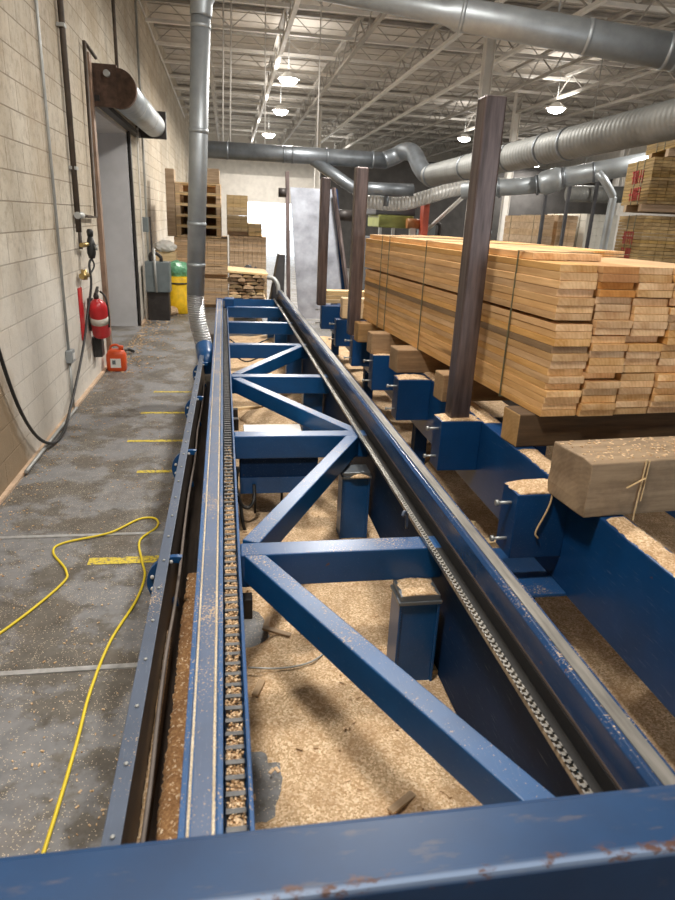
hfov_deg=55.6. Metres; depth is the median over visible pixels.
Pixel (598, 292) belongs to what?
board
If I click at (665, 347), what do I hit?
board
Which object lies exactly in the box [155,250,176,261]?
cardboard box
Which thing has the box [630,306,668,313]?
board
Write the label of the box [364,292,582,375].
board
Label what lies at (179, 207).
pallet
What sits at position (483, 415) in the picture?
sawdust
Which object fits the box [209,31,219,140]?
girder
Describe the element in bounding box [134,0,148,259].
conduit
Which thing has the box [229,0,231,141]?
conduit
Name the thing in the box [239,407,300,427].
sawdust
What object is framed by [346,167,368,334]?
steel post
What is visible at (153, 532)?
trim
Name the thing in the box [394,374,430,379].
sawdust
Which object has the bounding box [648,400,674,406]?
board
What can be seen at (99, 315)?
fire extinguisher
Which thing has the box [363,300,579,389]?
board
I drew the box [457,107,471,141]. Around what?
light
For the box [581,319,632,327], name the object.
board
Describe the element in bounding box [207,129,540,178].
wall
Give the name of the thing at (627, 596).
support frame
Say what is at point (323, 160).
duct
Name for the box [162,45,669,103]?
joist
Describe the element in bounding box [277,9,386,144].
girder
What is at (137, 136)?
conduit
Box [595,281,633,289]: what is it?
board
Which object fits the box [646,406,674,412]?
board
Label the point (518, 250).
strap
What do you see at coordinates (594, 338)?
board
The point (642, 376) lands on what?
board
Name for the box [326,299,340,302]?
board
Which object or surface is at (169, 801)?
sawdust
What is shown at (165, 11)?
ceiling
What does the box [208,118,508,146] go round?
joist
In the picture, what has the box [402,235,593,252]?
board
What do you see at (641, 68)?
girder
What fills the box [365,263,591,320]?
board
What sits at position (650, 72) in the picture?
girder
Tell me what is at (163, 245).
plastic bag
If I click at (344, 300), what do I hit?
wood block
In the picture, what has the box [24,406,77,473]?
pipe
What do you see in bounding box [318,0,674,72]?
duct
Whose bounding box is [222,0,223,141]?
conduit
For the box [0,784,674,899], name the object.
beam
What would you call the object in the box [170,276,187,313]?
waste bin
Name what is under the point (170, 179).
bundle
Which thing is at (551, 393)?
board
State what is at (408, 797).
chip
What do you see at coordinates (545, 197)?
post
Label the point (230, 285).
bark offcut
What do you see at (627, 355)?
board
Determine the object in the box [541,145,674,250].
wall
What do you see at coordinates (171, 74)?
joist
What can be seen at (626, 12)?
girder
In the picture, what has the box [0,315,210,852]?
chips
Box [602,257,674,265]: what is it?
board
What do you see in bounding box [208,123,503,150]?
joist
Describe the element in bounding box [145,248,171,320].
box
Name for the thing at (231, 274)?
bark offcut
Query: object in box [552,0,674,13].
joist
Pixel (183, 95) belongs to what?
joist
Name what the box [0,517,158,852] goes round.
extension cord
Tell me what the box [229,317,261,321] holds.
trestle
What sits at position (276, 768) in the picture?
chips
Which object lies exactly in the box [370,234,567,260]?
board
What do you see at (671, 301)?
board
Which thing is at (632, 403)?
board
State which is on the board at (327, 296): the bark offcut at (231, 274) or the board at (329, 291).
the board at (329, 291)
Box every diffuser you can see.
[263,134,273,137]
[274,110,286,115]
[280,77,296,85]
[458,138,469,141]
[548,107,563,113]
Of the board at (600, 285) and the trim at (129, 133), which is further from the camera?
the trim at (129, 133)
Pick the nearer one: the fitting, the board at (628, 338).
the board at (628, 338)
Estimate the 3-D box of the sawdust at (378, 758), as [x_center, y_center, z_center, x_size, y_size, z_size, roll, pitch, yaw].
[0.695,-0.238,6.160,3.400,0.074,9.640,-1,20,-9]
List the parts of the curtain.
frame, frame, fan motor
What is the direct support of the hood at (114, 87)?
attached to the wall at (33, 346)
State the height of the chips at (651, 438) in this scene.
0.004 m
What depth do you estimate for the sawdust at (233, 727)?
1.86 m
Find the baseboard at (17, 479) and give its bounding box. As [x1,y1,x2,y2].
[0,317,145,504]
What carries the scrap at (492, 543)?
on the sawdust
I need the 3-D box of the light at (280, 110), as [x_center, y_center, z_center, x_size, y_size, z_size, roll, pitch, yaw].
[-1.537,-9.664,17.336,0.500,1.070,0.500,-1,20,-9]
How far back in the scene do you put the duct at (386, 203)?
12.39 m
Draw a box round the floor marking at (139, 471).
[137,470,171,472]
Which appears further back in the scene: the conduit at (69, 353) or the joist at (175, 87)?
the joist at (175, 87)
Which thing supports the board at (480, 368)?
on the board at (505, 387)
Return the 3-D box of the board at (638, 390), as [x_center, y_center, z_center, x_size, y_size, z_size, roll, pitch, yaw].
[1.126,-0.848,4.727,0.194,0.033,3.250,-2,20,-14]
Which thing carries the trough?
on the floor at (26, 811)
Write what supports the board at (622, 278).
on the board at (600, 285)
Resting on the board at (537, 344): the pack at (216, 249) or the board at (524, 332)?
the board at (524, 332)
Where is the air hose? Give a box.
[0,258,92,444]
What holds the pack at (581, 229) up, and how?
on the floor at (26, 811)
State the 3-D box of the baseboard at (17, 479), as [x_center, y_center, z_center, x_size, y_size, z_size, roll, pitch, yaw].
[-3.452,-2.320,11.451,0.050,0.022,29.900,-1,20,-9]
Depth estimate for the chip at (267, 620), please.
3.05 m
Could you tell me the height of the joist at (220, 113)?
0.400 m
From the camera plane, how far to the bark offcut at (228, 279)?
10.61 m
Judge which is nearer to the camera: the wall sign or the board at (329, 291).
the wall sign
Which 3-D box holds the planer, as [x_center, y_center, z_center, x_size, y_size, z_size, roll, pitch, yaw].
[1.978,-4.263,14.741,0.650,1.939,1.000,-1,20,-9]
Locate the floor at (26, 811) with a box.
[0,256,349,857]
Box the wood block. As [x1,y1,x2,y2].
[340,297,363,318]
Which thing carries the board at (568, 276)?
on the board at (559, 284)
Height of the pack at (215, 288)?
0.606 m
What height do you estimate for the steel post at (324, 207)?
1.530 m
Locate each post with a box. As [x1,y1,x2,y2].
[316,178,330,304]
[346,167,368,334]
[445,95,506,417]
[537,194,547,243]
[559,186,571,245]
[585,181,599,247]
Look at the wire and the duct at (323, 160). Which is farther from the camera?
the duct at (323, 160)
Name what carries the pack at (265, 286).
on the floor at (26, 811)
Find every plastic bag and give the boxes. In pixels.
[154,240,176,251]
[171,260,186,276]
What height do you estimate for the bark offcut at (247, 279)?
0.060 m
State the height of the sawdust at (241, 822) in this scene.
0.038 m
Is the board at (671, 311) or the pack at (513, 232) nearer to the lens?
the board at (671, 311)
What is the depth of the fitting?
6.52 m
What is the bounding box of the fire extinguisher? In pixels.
[87,286,110,338]
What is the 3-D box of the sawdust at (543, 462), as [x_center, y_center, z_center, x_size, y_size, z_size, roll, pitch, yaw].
[0.996,0.069,3.039,0.108,0.012,0.430,-1,20,-9]
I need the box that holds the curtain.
[278,171,351,318]
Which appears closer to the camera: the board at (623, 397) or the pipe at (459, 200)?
the board at (623, 397)
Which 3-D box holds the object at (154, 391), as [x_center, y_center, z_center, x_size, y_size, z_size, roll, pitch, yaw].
[-1.804,-0.638,7.010,0.400,0.001,0.059,-1,20,-9]
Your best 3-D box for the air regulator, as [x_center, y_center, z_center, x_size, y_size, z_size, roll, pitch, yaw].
[-2.552,-2.124,6.601,0.113,0.290,0.344,2,20,-1]
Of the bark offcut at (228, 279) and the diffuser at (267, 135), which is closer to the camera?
the bark offcut at (228, 279)
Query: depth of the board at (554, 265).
3.32 m
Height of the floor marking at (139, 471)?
0.001 m
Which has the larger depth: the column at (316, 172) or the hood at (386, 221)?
the column at (316, 172)
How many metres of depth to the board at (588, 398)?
3.21 m
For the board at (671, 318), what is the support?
on the board at (671, 325)
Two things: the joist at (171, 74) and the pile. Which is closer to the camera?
the pile
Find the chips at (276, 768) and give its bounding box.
[239,400,460,816]
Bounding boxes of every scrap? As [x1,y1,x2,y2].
[233,405,262,410]
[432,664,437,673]
[485,538,497,546]
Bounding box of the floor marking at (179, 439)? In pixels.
[127,439,181,441]
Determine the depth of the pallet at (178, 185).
12.69 m
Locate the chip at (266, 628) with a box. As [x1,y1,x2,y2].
[262,625,291,636]
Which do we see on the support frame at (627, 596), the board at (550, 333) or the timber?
the timber
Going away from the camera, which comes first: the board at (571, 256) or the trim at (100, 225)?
the board at (571, 256)
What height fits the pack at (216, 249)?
0.789 m
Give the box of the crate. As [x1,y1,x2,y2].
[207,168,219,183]
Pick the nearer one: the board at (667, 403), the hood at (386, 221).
the board at (667, 403)
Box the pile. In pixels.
[171,306,177,314]
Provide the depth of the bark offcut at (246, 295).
10.68 m
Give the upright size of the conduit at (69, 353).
5.471 m
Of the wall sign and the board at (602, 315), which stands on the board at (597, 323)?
the board at (602, 315)
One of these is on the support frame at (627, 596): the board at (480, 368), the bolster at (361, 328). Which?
the bolster at (361, 328)
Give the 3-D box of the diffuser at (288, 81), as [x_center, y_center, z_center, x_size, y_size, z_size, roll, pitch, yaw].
[-1.039,-7.799,13.574,0.380,0.108,0.380,-1,20,-9]
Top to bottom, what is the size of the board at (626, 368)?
0.036 m
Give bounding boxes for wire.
[248,654,322,668]
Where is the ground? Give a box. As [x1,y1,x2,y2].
[262,229,293,256]
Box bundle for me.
[165,168,176,235]
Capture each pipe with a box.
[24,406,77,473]
[56,0,97,231]
[428,197,462,230]
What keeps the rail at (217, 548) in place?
on the frame at (532, 720)
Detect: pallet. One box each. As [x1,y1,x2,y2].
[175,182,220,194]
[175,193,220,205]
[176,204,220,216]
[176,215,221,227]
[176,226,221,237]
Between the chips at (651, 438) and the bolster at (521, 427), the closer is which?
the chips at (651, 438)
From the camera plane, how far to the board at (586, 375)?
3.21 m
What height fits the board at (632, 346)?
0.037 m
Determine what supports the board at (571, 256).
on the board at (604, 268)
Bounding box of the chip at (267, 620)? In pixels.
[263,617,270,625]
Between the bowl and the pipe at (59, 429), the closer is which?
the pipe at (59, 429)
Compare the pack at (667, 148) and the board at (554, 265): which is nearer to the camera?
the board at (554, 265)
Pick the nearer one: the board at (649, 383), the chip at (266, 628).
the chip at (266, 628)
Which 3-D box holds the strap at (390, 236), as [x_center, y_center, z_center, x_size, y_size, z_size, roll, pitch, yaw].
[0.919,-1.405,5.490,1.048,0.776,0.016,-2,20,-14]
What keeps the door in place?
attached to the wall at (33, 346)
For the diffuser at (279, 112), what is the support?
attached to the light at (280, 110)
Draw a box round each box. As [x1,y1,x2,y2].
[92,336,104,356]
[142,217,148,231]
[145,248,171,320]
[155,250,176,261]
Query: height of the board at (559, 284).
0.036 m
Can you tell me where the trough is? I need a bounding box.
[100,340,212,846]
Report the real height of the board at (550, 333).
0.034 m
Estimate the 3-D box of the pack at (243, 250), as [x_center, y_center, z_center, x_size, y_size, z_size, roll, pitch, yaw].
[-2.011,-4.350,14.162,0.755,0.789,2.150,-1,20,-9]
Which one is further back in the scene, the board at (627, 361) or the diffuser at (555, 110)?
the diffuser at (555, 110)
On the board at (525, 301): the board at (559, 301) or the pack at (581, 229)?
the board at (559, 301)
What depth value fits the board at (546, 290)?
3.40 m
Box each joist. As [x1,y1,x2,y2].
[144,0,664,70]
[154,23,674,90]
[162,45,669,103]
[168,59,660,113]
[174,73,627,121]
[178,85,598,127]
[182,94,573,133]
[185,103,554,138]
[188,110,535,143]
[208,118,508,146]
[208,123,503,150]
[215,0,674,26]
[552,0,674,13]
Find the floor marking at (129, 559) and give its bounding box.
[87,555,158,564]
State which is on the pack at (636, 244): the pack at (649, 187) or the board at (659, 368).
the pack at (649, 187)
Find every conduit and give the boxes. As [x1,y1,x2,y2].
[34,0,74,407]
[111,0,118,67]
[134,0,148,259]
[136,128,147,319]
[138,0,184,117]
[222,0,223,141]
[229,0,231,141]
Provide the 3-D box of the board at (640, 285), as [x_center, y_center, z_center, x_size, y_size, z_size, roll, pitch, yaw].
[1.152,-1.336,4.562,0.199,0.033,3.250,-2,20,-14]
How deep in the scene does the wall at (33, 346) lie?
5.59 m
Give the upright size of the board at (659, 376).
0.036 m
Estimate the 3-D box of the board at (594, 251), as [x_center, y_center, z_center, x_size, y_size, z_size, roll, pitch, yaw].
[1.220,-1.710,5.295,0.199,0.035,2.925,-2,20,-14]
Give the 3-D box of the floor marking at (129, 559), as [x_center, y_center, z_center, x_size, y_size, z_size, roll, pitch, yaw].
[-1.179,0.618,3.596,0.420,0.001,0.085,-1,20,-9]
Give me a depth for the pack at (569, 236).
15.13 m
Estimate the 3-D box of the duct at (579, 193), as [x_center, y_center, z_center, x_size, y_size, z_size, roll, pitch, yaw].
[5.716,-6.859,13.564,1.310,3.050,0.340,-1,20,-9]
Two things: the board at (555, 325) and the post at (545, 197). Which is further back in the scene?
the post at (545, 197)
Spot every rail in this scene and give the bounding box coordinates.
[185,302,217,837]
[211,301,221,834]
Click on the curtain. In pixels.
(305, 202)
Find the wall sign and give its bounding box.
[77,287,84,340]
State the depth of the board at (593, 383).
3.18 m
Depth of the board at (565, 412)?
3.62 m
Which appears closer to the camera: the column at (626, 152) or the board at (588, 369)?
the board at (588, 369)
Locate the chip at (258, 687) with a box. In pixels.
[252,679,264,696]
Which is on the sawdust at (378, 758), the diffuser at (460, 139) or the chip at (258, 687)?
the chip at (258, 687)
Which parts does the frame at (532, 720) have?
drag chain, plate, hanger rod, box lid, leg, panel, leg, leg, leg, leg, bearing plate, leg, bearing plate, skirt plate, roller chain, wear plate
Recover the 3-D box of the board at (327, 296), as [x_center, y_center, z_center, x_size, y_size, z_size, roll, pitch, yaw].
[0.317,-2.084,8.719,1.100,0.050,0.200,-1,20,-9]
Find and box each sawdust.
[136,630,170,842]
[156,572,196,840]
[224,447,246,826]
[226,507,243,826]
[229,335,674,829]
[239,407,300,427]
[350,474,370,477]
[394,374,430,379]
[397,578,438,596]
[423,372,500,422]
[434,413,479,420]
[505,478,549,494]
[519,449,550,473]
[607,517,674,576]
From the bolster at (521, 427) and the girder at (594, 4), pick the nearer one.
the bolster at (521, 427)
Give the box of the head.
[406,204,429,234]
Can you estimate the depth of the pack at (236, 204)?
12.92 m
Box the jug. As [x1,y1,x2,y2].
[106,344,126,371]
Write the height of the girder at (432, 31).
0.480 m
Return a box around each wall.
[0,0,188,495]
[187,160,612,267]
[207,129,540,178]
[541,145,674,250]
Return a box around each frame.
[177,290,674,837]
[315,303,674,717]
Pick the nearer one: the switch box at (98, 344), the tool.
the switch box at (98, 344)
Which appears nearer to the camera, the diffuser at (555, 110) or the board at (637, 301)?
the board at (637, 301)
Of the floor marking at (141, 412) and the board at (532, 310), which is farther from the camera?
the floor marking at (141, 412)
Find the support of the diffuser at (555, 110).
attached to the light at (555, 107)
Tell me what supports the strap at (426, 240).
attached to the board at (571, 256)
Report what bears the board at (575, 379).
on the board at (541, 384)
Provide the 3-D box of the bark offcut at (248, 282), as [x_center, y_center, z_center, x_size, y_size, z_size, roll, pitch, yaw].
[-1.478,-2.924,11.062,0.196,0.042,0.900,-1,20,-10]
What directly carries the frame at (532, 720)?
on the floor at (26, 811)
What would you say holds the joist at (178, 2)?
on the girder at (594, 4)
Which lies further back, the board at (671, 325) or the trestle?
the trestle
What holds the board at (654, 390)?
on the board at (652, 397)
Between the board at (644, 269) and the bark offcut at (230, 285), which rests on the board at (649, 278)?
the board at (644, 269)
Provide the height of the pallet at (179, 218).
0.200 m
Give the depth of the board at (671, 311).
3.15 m
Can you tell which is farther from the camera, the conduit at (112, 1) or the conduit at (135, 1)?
the conduit at (135, 1)
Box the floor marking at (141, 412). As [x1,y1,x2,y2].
[141,412,184,413]
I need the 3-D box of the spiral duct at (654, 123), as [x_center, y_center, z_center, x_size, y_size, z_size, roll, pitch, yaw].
[2.605,-3.423,7.146,0.356,0.692,7.339,-4,21,-17]
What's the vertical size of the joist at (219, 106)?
0.400 m
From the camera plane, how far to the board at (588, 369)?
3.15 m
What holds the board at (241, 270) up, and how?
on the bark offcut
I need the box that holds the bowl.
[87,236,95,258]
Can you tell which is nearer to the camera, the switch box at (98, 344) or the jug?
the switch box at (98, 344)
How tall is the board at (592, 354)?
0.034 m
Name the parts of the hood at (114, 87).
plate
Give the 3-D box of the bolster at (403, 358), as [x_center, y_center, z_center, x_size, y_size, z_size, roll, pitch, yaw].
[1.195,-0.716,5.002,1.600,0.175,0.190,-2,20,-14]
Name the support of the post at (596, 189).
on the floor at (26, 811)
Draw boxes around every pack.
[174,236,227,277]
[204,277,227,306]
[226,195,247,235]
[229,235,265,269]
[248,223,261,236]
[263,276,266,298]
[503,215,554,244]
[521,215,577,246]
[548,213,617,249]
[614,215,674,262]
[621,157,674,214]
[646,140,674,158]
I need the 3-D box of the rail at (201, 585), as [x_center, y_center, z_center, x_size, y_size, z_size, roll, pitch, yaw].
[-1.071,-0.701,5.543,0.009,0.009,9.500,-1,20,-10]
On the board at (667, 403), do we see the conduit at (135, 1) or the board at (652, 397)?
the board at (652, 397)
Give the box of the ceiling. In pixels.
[145,0,674,144]
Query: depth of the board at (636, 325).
3.13 m
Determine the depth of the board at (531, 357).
3.51 m
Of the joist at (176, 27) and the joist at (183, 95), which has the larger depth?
the joist at (183, 95)
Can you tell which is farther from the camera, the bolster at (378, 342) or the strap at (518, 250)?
the bolster at (378, 342)
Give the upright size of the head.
2.380 m
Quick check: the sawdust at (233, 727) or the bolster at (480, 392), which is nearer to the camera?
the sawdust at (233, 727)
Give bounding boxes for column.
[314,105,321,188]
[463,37,496,236]
[497,84,523,240]
[612,94,639,248]
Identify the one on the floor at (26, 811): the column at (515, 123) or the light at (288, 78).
the column at (515, 123)
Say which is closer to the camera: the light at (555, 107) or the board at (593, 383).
the board at (593, 383)
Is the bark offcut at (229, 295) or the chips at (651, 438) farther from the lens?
the bark offcut at (229, 295)
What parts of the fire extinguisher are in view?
valve handle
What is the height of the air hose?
1.405 m
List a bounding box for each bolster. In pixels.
[354,321,384,341]
[367,331,409,353]
[389,345,449,372]
[433,370,508,401]
[501,406,674,446]
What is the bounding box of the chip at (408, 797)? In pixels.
[387,790,415,814]
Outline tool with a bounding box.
[124,348,134,352]
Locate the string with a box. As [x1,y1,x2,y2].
[534,495,552,538]
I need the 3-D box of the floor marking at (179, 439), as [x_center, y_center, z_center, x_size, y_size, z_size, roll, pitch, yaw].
[-1.559,-0.079,5.487,0.470,0.001,0.059,-1,20,-9]
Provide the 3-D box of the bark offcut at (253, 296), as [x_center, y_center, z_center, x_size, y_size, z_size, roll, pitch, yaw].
[-1.391,-2.714,11.108,0.210,0.048,0.900,-1,20,-9]
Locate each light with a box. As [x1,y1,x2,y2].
[262,130,275,137]
[272,91,289,115]
[277,36,299,85]
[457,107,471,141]
[545,62,566,113]
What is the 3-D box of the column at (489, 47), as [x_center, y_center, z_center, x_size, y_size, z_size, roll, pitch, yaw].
[2.743,-5.445,12.712,0.180,5.600,0.180,-1,20,-9]
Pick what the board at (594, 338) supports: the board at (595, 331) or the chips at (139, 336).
the board at (595, 331)
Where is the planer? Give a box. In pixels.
[417,221,441,235]
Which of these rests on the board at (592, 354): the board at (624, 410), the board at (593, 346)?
the board at (593, 346)
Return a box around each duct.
[187,0,214,345]
[208,0,428,196]
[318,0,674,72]
[367,178,508,210]
[420,98,674,186]
[461,152,648,249]
[564,59,623,202]
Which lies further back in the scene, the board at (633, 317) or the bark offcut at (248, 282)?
the bark offcut at (248, 282)
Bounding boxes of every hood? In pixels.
[92,63,166,139]
[368,215,413,228]
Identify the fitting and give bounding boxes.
[79,269,89,279]
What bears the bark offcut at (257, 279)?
on the bark offcut
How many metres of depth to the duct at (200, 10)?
6.22 m
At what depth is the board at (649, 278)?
3.08 m
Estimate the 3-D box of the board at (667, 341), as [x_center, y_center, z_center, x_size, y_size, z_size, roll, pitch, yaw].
[1.350,-1.091,4.678,0.199,0.034,3.250,-2,20,-14]
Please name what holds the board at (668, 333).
on the board at (667, 341)
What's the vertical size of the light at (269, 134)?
1.170 m
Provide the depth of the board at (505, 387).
3.62 m
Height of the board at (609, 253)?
0.035 m
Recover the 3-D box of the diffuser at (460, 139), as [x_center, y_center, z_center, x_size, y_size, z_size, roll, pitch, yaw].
[4.196,-10.275,21.221,0.380,0.108,0.380,-1,20,-9]
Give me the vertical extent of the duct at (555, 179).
3.142 m
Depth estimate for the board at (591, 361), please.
3.13 m
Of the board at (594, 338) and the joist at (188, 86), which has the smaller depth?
the board at (594, 338)
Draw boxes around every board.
[228,266,267,275]
[326,289,364,295]
[326,295,364,298]
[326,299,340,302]
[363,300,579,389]
[363,308,578,403]
[363,311,576,409]
[363,315,575,416]
[364,280,587,352]
[364,289,585,368]
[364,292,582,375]
[364,297,584,383]
[364,304,581,397]
[365,247,596,289]
[365,251,593,296]
[365,255,594,305]
[365,259,592,312]
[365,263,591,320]
[365,269,592,331]
[365,277,590,346]
[365,284,588,361]
[366,238,597,272]
[366,242,597,280]
[366,273,591,338]
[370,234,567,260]
[394,235,601,261]
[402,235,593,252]
[419,235,604,256]
[430,235,624,256]
[557,260,639,274]
[575,409,613,416]
[576,402,615,410]
[579,387,616,395]
[579,395,615,402]
[580,378,620,388]
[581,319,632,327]
[581,372,614,378]
[583,365,622,372]
[586,358,624,365]
[587,343,627,350]
[587,350,624,357]
[590,296,631,303]
[590,334,625,342]
[591,260,672,274]
[591,311,629,319]
[591,327,629,334]
[593,289,635,297]
[593,303,630,311]
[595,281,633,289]
[597,273,639,282]
[601,258,674,274]
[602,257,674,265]
[612,378,653,387]
[613,407,646,414]
[614,372,654,380]
[614,400,648,407]
[615,394,649,400]
[616,387,651,394]
[622,365,655,372]
[623,351,659,358]
[624,335,657,341]
[624,359,656,364]
[625,342,662,351]
[628,328,664,335]
[629,313,668,321]
[630,297,667,305]
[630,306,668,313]
[631,321,667,328]
[633,282,673,290]
[633,289,672,297]
[639,274,672,282]
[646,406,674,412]
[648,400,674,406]
[649,394,674,401]
[651,372,674,380]
[651,387,674,393]
[653,380,674,388]
[654,365,674,372]
[656,342,674,350]
[656,358,674,364]
[657,336,674,344]
[659,351,674,357]
[662,329,674,337]
[665,298,674,305]
[665,305,674,314]
[667,314,674,321]
[667,322,674,329]
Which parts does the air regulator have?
knob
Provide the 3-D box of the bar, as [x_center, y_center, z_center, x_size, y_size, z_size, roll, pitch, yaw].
[-3.548,-3.559,12.301,0.030,1.736,0.386,-5,21,-20]
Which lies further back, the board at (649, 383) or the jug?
the jug
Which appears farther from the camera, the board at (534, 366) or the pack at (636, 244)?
the pack at (636, 244)
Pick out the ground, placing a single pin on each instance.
(275, 239)
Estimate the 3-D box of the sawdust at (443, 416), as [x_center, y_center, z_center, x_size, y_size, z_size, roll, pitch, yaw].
[0.703,-0.192,3.723,0.248,0.014,0.140,-1,20,-9]
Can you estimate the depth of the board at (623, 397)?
3.27 m
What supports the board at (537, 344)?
on the board at (553, 357)
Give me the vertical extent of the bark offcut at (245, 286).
0.057 m
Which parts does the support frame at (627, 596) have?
leg, leg, leg, plate, leg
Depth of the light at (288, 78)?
13.44 m
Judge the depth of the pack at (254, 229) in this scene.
13.07 m
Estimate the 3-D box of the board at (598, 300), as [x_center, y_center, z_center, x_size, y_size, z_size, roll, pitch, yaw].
[0.942,-1.269,4.556,0.199,0.033,3.250,-2,20,-14]
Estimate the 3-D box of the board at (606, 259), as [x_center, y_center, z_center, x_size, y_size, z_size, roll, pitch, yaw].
[1.351,-1.418,4.605,0.197,0.033,3.250,-2,20,-14]
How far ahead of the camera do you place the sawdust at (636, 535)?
2.31 m
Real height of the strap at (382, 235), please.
0.776 m
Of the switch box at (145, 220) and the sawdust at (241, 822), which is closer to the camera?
the sawdust at (241, 822)
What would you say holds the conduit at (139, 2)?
attached to the wall at (33, 346)
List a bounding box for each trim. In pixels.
[0,531,163,538]
[0,662,137,676]
[87,52,112,351]
[126,131,141,325]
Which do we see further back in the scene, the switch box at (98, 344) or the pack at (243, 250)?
the pack at (243, 250)
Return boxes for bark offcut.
[227,277,238,283]
[228,291,240,297]
[229,273,241,277]
[229,275,237,280]
[229,282,241,287]
[237,275,244,281]
[242,292,250,297]
[243,284,253,288]
[244,275,255,281]
[247,281,258,284]
[251,292,264,297]
[254,285,264,288]
[255,278,264,281]
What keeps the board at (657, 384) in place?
on the board at (654, 390)
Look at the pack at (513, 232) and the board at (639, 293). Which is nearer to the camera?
the board at (639, 293)
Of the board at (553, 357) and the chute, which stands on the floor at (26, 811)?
the chute
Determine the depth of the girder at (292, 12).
13.48 m
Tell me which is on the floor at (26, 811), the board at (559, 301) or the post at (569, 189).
the post at (569, 189)
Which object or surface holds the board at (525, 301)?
on the board at (532, 310)
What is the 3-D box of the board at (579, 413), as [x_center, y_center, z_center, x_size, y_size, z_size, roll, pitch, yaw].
[0.923,-0.736,4.713,0.199,0.033,3.250,-2,20,-14]
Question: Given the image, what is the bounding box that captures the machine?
[362,208,415,289]
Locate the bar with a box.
[149,217,152,260]
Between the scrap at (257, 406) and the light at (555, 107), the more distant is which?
the light at (555, 107)
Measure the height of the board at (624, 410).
0.036 m
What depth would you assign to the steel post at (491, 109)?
3.38 m
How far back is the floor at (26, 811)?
3.27 m
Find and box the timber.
[547,436,674,519]
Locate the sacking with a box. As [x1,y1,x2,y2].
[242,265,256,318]
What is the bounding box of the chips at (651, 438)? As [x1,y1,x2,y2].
[560,436,674,461]
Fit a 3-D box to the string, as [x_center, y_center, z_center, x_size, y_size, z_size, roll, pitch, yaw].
[0.879,0.280,2.725,0.061,0.219,0.013,-3,21,-17]
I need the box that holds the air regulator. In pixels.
[78,229,97,258]
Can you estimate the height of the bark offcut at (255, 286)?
0.057 m
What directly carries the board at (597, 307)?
on the board at (602, 315)
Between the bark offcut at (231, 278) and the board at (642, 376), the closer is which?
the board at (642, 376)
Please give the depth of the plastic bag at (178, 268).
12.19 m
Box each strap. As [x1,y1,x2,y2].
[376,235,495,327]
[383,236,493,330]
[417,240,556,349]
[498,250,674,395]
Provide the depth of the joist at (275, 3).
11.15 m
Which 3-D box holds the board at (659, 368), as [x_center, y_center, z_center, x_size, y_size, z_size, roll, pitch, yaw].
[1.329,-0.967,4.772,0.197,0.037,3.250,-2,20,-14]
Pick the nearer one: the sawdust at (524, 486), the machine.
the sawdust at (524, 486)
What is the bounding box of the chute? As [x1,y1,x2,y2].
[267,253,284,299]
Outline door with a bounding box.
[95,107,137,325]
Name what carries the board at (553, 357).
on the board at (531, 357)
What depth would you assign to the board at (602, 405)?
3.21 m
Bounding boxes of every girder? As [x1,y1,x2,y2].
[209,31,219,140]
[249,0,300,142]
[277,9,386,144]
[308,0,506,146]
[335,0,609,148]
[363,0,674,150]
[391,29,674,147]
[422,70,674,157]
[453,90,674,155]
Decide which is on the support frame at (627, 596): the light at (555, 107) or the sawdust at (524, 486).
the sawdust at (524, 486)
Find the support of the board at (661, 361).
on the board at (659, 368)
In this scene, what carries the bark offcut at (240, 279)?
on the bark offcut
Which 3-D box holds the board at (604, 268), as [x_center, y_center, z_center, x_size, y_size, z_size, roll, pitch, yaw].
[0.952,-1.394,4.488,0.197,0.034,3.250,-2,20,-14]
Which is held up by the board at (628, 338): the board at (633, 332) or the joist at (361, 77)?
the board at (633, 332)
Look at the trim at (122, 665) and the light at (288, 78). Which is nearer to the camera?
the trim at (122, 665)
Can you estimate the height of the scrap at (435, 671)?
0.021 m
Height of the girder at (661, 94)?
0.480 m
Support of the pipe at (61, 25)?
attached to the wall at (33, 346)
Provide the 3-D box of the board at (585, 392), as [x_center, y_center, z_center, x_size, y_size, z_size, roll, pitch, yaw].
[0.928,-0.841,4.679,0.195,0.036,3.250,-2,20,-14]

